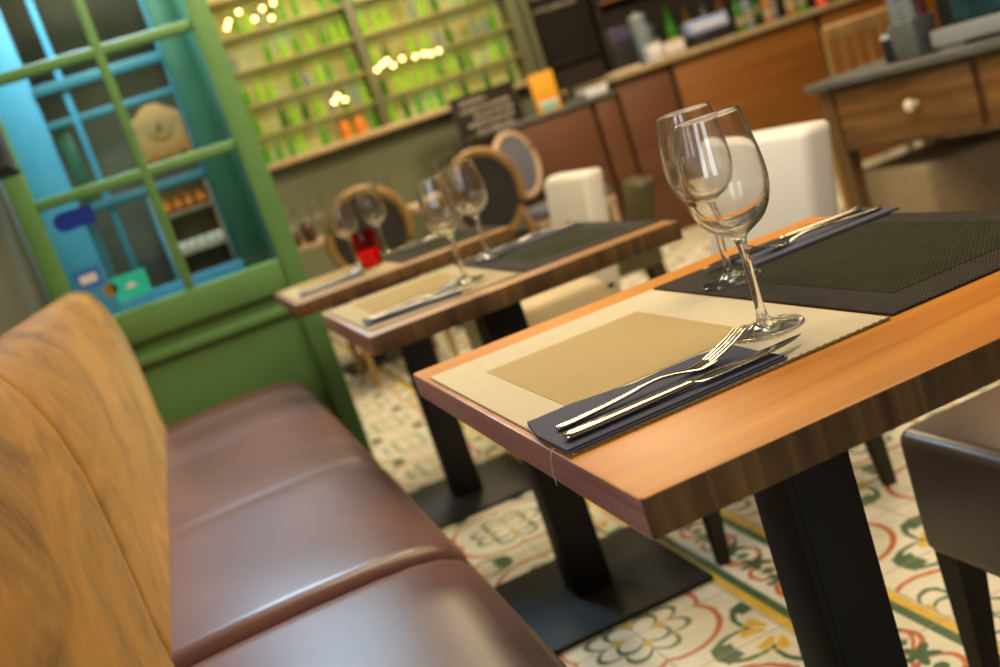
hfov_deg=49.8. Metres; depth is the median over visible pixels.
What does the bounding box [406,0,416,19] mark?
bottle
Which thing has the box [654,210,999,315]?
place mat
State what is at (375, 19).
bottle
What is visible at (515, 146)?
chair
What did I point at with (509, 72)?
bottle
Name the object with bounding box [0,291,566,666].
bench
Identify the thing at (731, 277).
wine glass
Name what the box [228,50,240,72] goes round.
bottle
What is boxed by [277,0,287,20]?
bottle
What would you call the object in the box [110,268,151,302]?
sticker
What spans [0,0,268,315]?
window
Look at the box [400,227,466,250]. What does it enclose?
napkin
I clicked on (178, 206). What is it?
pot
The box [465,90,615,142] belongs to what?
countertop
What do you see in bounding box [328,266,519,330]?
place mat
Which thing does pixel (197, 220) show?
display shelf
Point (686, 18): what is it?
bottle
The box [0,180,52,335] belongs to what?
wall
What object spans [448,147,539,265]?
chair
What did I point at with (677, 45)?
box
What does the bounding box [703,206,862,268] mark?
table knife
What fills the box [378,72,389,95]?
bottle
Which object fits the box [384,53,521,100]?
niche shelf
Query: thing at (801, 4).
bottle
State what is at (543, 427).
napkin
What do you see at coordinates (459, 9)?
niche shelf
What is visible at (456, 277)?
fork
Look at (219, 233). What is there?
glass jar
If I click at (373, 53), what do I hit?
bottle
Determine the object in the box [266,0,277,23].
bottle
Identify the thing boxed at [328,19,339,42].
bottle
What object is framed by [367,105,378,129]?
bottle
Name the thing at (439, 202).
wine glass
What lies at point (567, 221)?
table knife
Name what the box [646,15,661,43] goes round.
bottle
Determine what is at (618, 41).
display box
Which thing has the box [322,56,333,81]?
bottle
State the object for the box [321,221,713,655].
dining table
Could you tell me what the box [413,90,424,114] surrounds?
bottle
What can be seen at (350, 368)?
side table
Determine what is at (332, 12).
niche shelf
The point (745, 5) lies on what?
bottle
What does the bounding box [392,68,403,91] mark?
bottle
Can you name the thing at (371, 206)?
wine glass
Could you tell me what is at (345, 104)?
bottle
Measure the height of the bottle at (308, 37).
0.168 m
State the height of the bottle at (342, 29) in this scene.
0.168 m
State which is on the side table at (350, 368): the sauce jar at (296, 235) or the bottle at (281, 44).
the sauce jar at (296, 235)
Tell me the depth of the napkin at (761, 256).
1.39 m
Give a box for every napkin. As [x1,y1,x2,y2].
[298,272,364,296]
[362,287,462,326]
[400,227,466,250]
[478,222,582,256]
[527,345,787,454]
[730,207,899,266]
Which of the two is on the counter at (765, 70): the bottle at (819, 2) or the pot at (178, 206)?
the bottle at (819, 2)
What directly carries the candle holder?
on the place mat at (292, 292)
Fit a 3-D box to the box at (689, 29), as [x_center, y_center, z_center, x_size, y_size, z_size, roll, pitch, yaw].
[1.306,-1.970,6.861,0.270,0.085,0.122,-20,11,-9]
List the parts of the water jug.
lid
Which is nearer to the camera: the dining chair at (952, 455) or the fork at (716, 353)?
the fork at (716, 353)
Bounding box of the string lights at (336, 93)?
[326,81,346,102]
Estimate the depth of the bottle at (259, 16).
7.16 m
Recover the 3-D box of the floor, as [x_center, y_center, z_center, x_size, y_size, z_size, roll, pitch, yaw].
[1.313,0.048,3.114,9.100,0.060,10.320,-21,11,-15]
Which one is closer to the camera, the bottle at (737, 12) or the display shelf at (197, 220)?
the display shelf at (197, 220)
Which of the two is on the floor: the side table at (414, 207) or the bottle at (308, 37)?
the side table at (414, 207)
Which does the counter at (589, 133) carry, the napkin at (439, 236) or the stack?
the stack
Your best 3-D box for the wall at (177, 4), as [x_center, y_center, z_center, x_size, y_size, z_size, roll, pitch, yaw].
[-0.993,-0.720,3.968,0.027,2.500,1.240,-21,11,-15]
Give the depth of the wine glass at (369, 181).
5.64 m
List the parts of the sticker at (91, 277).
printed panel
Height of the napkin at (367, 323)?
0.003 m
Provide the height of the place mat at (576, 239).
0.003 m
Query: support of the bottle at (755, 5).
on the bar shelf at (811, 4)
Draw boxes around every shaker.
[563,90,569,100]
[569,88,576,98]
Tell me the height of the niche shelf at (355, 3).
0.022 m
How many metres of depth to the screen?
3.13 m
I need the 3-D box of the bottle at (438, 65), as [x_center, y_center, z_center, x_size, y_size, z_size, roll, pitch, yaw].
[-0.430,-1.875,7.555,0.045,0.174,0.044,-21,11,-15]
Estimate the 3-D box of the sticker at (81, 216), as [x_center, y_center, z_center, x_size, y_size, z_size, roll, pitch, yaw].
[-1.273,-0.342,3.215,0.118,0.058,0.001,-21,11,-15]
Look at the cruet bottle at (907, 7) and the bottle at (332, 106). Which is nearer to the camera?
the cruet bottle at (907, 7)
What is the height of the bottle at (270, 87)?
0.168 m
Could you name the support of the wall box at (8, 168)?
attached to the wall at (24, 292)
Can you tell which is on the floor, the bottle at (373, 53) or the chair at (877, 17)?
the chair at (877, 17)
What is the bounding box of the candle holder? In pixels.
[349,227,382,268]
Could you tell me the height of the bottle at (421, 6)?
0.168 m
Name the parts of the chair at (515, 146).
frame, post, seat, seat rail, leg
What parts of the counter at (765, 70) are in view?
panel, panel, panel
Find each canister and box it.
[335,117,353,139]
[351,112,367,134]
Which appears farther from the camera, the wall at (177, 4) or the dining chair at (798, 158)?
the wall at (177, 4)
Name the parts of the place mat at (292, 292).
woven panel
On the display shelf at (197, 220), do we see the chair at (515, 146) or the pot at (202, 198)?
the pot at (202, 198)
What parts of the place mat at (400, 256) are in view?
woven panel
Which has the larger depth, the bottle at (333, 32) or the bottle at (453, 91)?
the bottle at (453, 91)
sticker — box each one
[53,204,96,231]
[72,265,104,291]
[104,283,117,295]
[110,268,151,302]
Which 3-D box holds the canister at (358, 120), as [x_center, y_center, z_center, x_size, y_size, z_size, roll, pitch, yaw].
[-0.967,-1.445,7.414,0.082,0.148,0.082,-21,11,-15]
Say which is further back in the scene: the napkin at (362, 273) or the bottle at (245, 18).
the bottle at (245, 18)
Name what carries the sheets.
on the counter at (765, 70)
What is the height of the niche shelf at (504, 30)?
0.022 m
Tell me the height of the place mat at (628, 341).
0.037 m
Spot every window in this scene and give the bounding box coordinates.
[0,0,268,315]
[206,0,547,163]
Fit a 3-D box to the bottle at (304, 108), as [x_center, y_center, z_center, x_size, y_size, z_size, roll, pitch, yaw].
[-1.331,-1.526,7.332,0.047,0.171,0.046,-21,11,-15]
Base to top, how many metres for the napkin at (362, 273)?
0.003 m
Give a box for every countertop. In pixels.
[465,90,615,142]
[569,0,854,93]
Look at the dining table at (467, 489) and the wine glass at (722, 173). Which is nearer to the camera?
the wine glass at (722, 173)
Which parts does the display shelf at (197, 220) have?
panel, shelf, shelf, panel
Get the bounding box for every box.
[0,129,20,179]
[602,24,638,71]
[643,42,663,62]
[661,37,685,57]
[681,10,728,37]
[685,24,731,48]
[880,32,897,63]
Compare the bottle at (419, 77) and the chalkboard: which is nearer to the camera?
the bottle at (419, 77)
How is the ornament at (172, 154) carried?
on the sign at (159, 129)
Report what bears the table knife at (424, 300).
on the napkin at (367, 323)
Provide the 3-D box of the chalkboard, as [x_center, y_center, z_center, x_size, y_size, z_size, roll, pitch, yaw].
[0.365,-2.452,7.867,0.520,0.970,0.038,-21,11,-15]
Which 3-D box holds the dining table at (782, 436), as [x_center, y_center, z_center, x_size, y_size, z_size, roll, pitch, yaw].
[0.390,0.311,1.227,0.635,0.728,0.709,-21,11,-15]
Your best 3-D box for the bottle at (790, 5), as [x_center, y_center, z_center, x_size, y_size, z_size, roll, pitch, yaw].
[1.884,-2.207,7.043,0.074,0.256,0.072,-21,11,-15]
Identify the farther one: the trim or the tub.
the trim
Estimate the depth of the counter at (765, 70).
6.76 m
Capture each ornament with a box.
[145,159,151,165]
[153,156,159,162]
[161,153,167,160]
[169,151,176,157]
[178,148,185,154]
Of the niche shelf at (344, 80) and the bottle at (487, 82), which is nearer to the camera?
the niche shelf at (344, 80)
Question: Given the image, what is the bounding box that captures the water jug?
[627,12,653,65]
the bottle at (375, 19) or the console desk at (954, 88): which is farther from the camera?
the bottle at (375, 19)
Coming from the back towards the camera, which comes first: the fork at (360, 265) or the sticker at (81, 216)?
the sticker at (81, 216)
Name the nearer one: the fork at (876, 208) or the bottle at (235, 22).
the fork at (876, 208)
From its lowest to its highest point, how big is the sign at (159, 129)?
0.252 m
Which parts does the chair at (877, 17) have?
post, leg, rail, leg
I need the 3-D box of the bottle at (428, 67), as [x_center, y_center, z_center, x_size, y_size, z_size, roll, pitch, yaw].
[-0.497,-1.850,7.561,0.043,0.168,0.042,-21,11,-15]
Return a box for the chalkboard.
[526,0,600,69]
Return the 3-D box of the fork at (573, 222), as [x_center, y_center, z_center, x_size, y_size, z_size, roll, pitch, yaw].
[0.074,-0.222,2.369,0.207,0.023,0.025,-21,11,-15]
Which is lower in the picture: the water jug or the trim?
the trim
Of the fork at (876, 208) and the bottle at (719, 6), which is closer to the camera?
the fork at (876, 208)
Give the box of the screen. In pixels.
[930,0,999,47]
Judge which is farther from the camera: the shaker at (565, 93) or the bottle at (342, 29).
the bottle at (342, 29)
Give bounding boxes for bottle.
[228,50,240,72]
[230,9,242,34]
[239,81,252,106]
[240,8,252,31]
[250,112,262,136]
[254,5,266,27]
[254,78,265,102]
[261,37,273,62]
[261,140,272,164]
[265,75,276,99]
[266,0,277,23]
[273,136,285,160]
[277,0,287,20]
[277,34,288,58]
[277,103,290,128]
[285,132,297,156]
[288,101,299,124]
[289,66,301,91]
[290,29,302,53]
[291,0,300,17]
[296,129,307,153]
[299,97,311,121]
[300,66,311,88]
[303,26,315,49]
[313,60,324,83]
[313,93,324,116]
[316,22,328,45]
[317,0,325,9]
[318,121,330,145]
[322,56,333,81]
[326,90,337,112]
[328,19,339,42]
[331,0,338,5]
[337,16,348,39]
[338,84,349,108]
[345,49,357,73]
[349,83,360,105]
[357,10,368,33]
[358,79,369,102]
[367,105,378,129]
[368,43,379,66]
[370,7,381,29]
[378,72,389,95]
[380,4,390,26]
[380,39,391,63]
[387,100,398,123]
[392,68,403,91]
[401,95,411,118]
[402,65,413,88]
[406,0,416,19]
[406,32,417,54]
[413,62,424,84]
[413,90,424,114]
[418,0,426,15]
[419,28,430,50]
[424,58,434,81]
[425,87,436,110]
[429,0,438,12]
[433,25,443,46]
[434,54,444,78]
[435,84,445,107]
[442,20,453,43]
[446,51,456,74]
[449,80,457,98]
[455,47,466,71]
[459,76,468,94]
[463,45,474,68]
[468,14,478,35]
[479,11,489,32]
[482,69,491,87]
[486,6,497,29]
[488,38,498,60]
[496,34,506,58]
[505,61,515,83]
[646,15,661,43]
[663,7,674,28]
[664,13,679,40]
[681,7,691,23]
[698,0,709,17]
[715,0,729,25]
[732,0,746,32]
[740,0,755,29]
[748,0,762,19]
[760,0,774,23]
[769,0,778,19]
[783,0,797,15]
[795,0,807,11]
[816,0,826,5]
[886,0,902,24]
[898,0,916,20]
[913,0,927,16]
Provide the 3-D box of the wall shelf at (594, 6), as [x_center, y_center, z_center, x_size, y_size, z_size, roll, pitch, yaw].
[1.950,-2.998,8.280,2.900,1.100,0.130,-21,11,-15]
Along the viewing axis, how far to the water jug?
6.77 m
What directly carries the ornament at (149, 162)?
on the sign at (159, 129)
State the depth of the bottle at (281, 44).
7.21 m
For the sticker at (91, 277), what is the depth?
3.24 m
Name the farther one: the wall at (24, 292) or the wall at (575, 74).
the wall at (575, 74)
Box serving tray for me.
[561,94,585,106]
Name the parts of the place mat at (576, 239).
woven panel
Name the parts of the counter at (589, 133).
post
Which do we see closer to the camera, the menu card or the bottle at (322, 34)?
the menu card
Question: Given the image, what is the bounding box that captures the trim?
[267,80,528,170]
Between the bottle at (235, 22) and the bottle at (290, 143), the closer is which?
the bottle at (235, 22)
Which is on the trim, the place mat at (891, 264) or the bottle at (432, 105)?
the bottle at (432, 105)
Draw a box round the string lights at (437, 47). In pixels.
[364,19,440,70]
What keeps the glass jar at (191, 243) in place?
on the display shelf at (197, 220)
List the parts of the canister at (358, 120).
lid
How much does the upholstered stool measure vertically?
0.450 m
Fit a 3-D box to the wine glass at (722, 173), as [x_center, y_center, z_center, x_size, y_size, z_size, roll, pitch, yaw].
[0.226,-0.104,1.029,0.082,0.214,0.082,-10,14,39]
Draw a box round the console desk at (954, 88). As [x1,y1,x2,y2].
[804,36,999,208]
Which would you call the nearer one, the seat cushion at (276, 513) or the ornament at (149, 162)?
the seat cushion at (276, 513)
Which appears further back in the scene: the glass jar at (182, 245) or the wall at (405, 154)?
the wall at (405, 154)
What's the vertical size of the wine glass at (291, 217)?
0.210 m
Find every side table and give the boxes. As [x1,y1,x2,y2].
[298,235,401,377]
[406,202,463,328]
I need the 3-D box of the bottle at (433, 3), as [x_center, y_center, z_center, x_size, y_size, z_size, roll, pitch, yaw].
[-0.468,-2.317,7.503,0.047,0.171,0.046,-21,11,-15]
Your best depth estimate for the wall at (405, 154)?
7.50 m
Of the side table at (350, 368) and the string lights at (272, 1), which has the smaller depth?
the side table at (350, 368)
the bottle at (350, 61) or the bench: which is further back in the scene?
the bottle at (350, 61)
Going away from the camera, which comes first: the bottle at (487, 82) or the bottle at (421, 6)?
the bottle at (421, 6)
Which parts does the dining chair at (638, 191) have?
backrest, seat, leg, leg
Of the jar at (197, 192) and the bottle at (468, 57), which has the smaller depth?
the jar at (197, 192)
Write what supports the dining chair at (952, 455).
on the floor
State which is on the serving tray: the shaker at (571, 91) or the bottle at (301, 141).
the shaker at (571, 91)
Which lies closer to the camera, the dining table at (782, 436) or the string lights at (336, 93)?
the dining table at (782, 436)
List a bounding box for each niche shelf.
[208,0,249,11]
[221,4,342,45]
[234,38,353,79]
[246,70,365,112]
[257,100,375,141]
[352,0,377,7]
[363,0,494,39]
[374,24,512,71]
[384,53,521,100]
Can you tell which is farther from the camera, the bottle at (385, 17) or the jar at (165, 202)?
the bottle at (385, 17)
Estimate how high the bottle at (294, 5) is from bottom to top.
0.174 m
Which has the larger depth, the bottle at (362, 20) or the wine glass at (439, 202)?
the bottle at (362, 20)
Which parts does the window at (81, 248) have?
frame post, frame post, rail, frame post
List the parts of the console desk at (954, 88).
leg, drawer, knob, leg, drawer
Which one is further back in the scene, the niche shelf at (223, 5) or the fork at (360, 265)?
the niche shelf at (223, 5)
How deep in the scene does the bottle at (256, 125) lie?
7.22 m
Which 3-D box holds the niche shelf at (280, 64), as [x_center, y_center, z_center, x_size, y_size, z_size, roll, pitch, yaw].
[-1.556,-1.799,7.248,1.195,0.022,0.180,-21,11,-15]
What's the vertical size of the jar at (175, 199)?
0.060 m
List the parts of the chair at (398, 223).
leg, frame, leg, seat, leg, leg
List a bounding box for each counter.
[465,90,638,220]
[569,0,940,230]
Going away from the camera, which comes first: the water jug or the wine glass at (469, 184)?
the wine glass at (469, 184)
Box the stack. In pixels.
[576,83,608,98]
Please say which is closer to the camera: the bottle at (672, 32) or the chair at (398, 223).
the chair at (398, 223)
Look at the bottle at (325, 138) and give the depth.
7.33 m
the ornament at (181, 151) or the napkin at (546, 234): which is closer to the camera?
the napkin at (546, 234)
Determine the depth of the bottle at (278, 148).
7.26 m
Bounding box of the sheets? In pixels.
[606,63,639,76]
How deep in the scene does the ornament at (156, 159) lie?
4.17 m
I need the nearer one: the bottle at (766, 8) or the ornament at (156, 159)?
the ornament at (156, 159)
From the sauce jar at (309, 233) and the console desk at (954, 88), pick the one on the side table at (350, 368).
the sauce jar at (309, 233)
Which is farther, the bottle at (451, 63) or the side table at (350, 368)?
the bottle at (451, 63)
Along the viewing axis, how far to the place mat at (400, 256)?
3.01 m
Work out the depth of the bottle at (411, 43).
7.48 m
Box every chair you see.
[323,185,458,388]
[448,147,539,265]
[463,168,621,349]
[492,131,619,229]
[618,175,667,279]
[701,120,896,566]
[821,6,913,209]
[900,384,999,666]
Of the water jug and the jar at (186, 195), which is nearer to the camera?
the jar at (186, 195)
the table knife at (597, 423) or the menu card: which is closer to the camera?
the table knife at (597, 423)
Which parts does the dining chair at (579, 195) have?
seat, backrest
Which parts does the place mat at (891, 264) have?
woven panel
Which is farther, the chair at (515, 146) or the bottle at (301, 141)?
the bottle at (301, 141)
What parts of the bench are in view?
backrest, backrest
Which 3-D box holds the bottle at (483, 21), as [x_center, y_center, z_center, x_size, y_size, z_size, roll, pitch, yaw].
[-0.115,-2.206,7.626,0.049,0.156,0.048,-21,11,-15]
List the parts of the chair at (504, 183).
frame, seat, post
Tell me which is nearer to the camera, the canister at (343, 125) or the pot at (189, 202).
the pot at (189, 202)
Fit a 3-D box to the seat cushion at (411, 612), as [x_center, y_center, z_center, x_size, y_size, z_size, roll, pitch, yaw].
[-0.090,0.515,0.939,0.546,0.152,1.247,-21,11,-15]
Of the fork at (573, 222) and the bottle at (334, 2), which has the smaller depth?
the fork at (573, 222)
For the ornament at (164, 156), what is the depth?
4.17 m
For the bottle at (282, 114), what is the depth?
7.25 m
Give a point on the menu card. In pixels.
(542, 85)
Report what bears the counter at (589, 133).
on the floor
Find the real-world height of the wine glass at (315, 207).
0.210 m
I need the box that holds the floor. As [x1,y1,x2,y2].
[328,136,999,666]
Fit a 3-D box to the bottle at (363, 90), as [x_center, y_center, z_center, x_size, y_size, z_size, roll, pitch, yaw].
[-0.942,-1.675,7.434,0.043,0.168,0.042,-21,11,-15]
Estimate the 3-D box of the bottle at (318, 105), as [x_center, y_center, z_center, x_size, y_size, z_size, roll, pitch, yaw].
[-1.240,-1.559,7.355,0.043,0.168,0.042,-21,11,-15]
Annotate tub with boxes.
[886,12,938,60]
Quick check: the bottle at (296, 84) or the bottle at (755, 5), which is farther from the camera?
the bottle at (755, 5)
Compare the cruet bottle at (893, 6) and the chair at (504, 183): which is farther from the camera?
the chair at (504, 183)
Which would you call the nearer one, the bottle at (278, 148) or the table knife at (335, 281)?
the table knife at (335, 281)
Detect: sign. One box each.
[131,103,193,164]
[448,80,525,146]
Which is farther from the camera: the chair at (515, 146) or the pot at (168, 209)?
the chair at (515, 146)
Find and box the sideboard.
[453,145,472,156]
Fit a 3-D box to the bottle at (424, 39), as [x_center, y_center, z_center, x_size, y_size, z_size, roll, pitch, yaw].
[-0.527,-2.055,7.533,0.043,0.168,0.042,-21,11,-15]
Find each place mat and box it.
[279,261,399,301]
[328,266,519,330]
[382,226,502,262]
[430,290,890,485]
[454,220,660,272]
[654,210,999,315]
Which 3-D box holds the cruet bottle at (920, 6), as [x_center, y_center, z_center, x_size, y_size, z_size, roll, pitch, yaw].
[1.270,-1.058,3.298,0.040,0.168,0.041,-23,12,-23]
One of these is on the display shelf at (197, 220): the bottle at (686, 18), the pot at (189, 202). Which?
the pot at (189, 202)
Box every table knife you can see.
[302,267,374,293]
[369,281,478,321]
[475,220,571,256]
[563,334,800,440]
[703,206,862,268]
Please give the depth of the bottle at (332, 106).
7.33 m
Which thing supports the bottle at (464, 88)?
on the trim
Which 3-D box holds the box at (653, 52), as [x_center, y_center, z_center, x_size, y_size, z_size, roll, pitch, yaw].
[0.949,-1.734,6.644,0.085,0.100,0.092,-21,11,-15]
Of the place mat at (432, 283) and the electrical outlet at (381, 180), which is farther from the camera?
the electrical outlet at (381, 180)
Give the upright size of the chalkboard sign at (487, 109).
0.325 m
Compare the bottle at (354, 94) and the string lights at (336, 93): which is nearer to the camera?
the string lights at (336, 93)
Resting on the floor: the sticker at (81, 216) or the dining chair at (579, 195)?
the dining chair at (579, 195)
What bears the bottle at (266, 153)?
on the trim
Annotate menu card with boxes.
[526,69,562,114]
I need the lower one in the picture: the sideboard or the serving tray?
the sideboard
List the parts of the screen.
casing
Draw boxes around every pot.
[164,205,172,214]
[174,202,183,210]
[185,198,194,206]
[197,194,206,202]
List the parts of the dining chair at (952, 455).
seat, leg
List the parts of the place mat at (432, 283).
woven panel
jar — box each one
[162,199,172,214]
[171,195,183,211]
[178,242,186,251]
[182,192,194,207]
[187,238,196,248]
[193,188,203,204]
[197,235,206,245]
[207,232,216,241]
[215,229,224,239]
[290,227,302,247]
[300,218,318,243]
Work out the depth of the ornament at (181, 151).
4.19 m
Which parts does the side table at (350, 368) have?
plate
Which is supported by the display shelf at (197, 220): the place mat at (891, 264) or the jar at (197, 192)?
the jar at (197, 192)
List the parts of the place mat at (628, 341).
woven panel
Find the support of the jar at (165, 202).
on the display shelf at (197, 220)
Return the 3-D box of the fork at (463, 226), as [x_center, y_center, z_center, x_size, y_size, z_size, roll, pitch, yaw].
[-0.191,-0.295,3.197,0.176,0.019,0.021,-21,11,-15]
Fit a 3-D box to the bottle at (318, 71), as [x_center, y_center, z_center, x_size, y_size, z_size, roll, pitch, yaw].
[-1.231,-1.772,7.302,0.043,0.168,0.042,-21,11,-15]
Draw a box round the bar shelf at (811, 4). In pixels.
[606,0,834,74]
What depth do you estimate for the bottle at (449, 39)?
7.55 m
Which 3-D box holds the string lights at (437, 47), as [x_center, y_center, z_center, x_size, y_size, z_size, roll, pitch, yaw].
[-0.672,-1.975,7.358,0.480,0.261,0.094,-21,11,-15]
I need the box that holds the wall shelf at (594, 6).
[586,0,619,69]
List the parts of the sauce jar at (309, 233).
lid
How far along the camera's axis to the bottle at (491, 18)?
7.65 m
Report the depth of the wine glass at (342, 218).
3.02 m
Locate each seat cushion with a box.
[166,380,470,666]
[192,559,566,666]
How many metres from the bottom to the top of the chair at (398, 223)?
0.925 m
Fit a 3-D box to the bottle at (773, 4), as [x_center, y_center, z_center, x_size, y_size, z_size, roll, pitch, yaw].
[1.772,-2.191,7.072,0.062,0.286,0.060,-21,11,-15]
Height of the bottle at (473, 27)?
0.156 m
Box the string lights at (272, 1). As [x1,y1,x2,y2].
[216,0,274,29]
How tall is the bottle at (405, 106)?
0.171 m
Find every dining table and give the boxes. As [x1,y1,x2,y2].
[275,227,531,529]
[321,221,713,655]
[413,216,999,666]
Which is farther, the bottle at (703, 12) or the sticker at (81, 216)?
the bottle at (703, 12)
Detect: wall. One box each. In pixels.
[0,0,201,288]
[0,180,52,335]
[172,0,276,260]
[269,86,537,330]
[551,0,811,101]
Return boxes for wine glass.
[283,205,304,244]
[306,196,324,237]
[325,196,362,272]
[355,185,398,255]
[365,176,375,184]
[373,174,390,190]
[415,173,483,287]
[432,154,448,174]
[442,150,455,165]
[444,159,504,262]
[656,102,762,290]
[672,105,804,342]
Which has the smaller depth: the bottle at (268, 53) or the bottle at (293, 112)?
the bottle at (268, 53)
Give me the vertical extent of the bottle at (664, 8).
0.297 m
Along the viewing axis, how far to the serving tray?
6.49 m
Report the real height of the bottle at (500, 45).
0.174 m
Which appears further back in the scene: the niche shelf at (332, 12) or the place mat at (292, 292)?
the niche shelf at (332, 12)
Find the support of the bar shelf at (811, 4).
on the floor
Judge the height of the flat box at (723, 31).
0.074 m
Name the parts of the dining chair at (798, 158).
leg, backrest, leg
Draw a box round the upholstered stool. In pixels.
[863,128,999,212]
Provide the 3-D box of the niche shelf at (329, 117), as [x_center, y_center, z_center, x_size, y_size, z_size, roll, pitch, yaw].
[-1.420,-1.394,7.329,1.195,0.022,0.180,-21,11,-15]
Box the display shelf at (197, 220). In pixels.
[148,178,236,278]
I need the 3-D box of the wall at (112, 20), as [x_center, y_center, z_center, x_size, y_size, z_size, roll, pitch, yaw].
[-1.508,-0.640,4.439,0.720,2.500,0.050,-21,11,-15]
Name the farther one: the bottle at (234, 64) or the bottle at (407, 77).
the bottle at (407, 77)
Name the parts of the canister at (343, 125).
lid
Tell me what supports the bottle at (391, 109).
on the trim
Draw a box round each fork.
[301,265,360,292]
[365,276,457,319]
[409,226,463,241]
[492,221,576,245]
[555,327,745,430]
[748,206,881,247]
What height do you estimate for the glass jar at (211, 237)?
0.038 m
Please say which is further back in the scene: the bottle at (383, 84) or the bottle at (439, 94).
the bottle at (439, 94)
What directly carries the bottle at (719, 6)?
on the bar shelf at (811, 4)
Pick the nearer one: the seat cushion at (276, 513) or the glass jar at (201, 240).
the seat cushion at (276, 513)

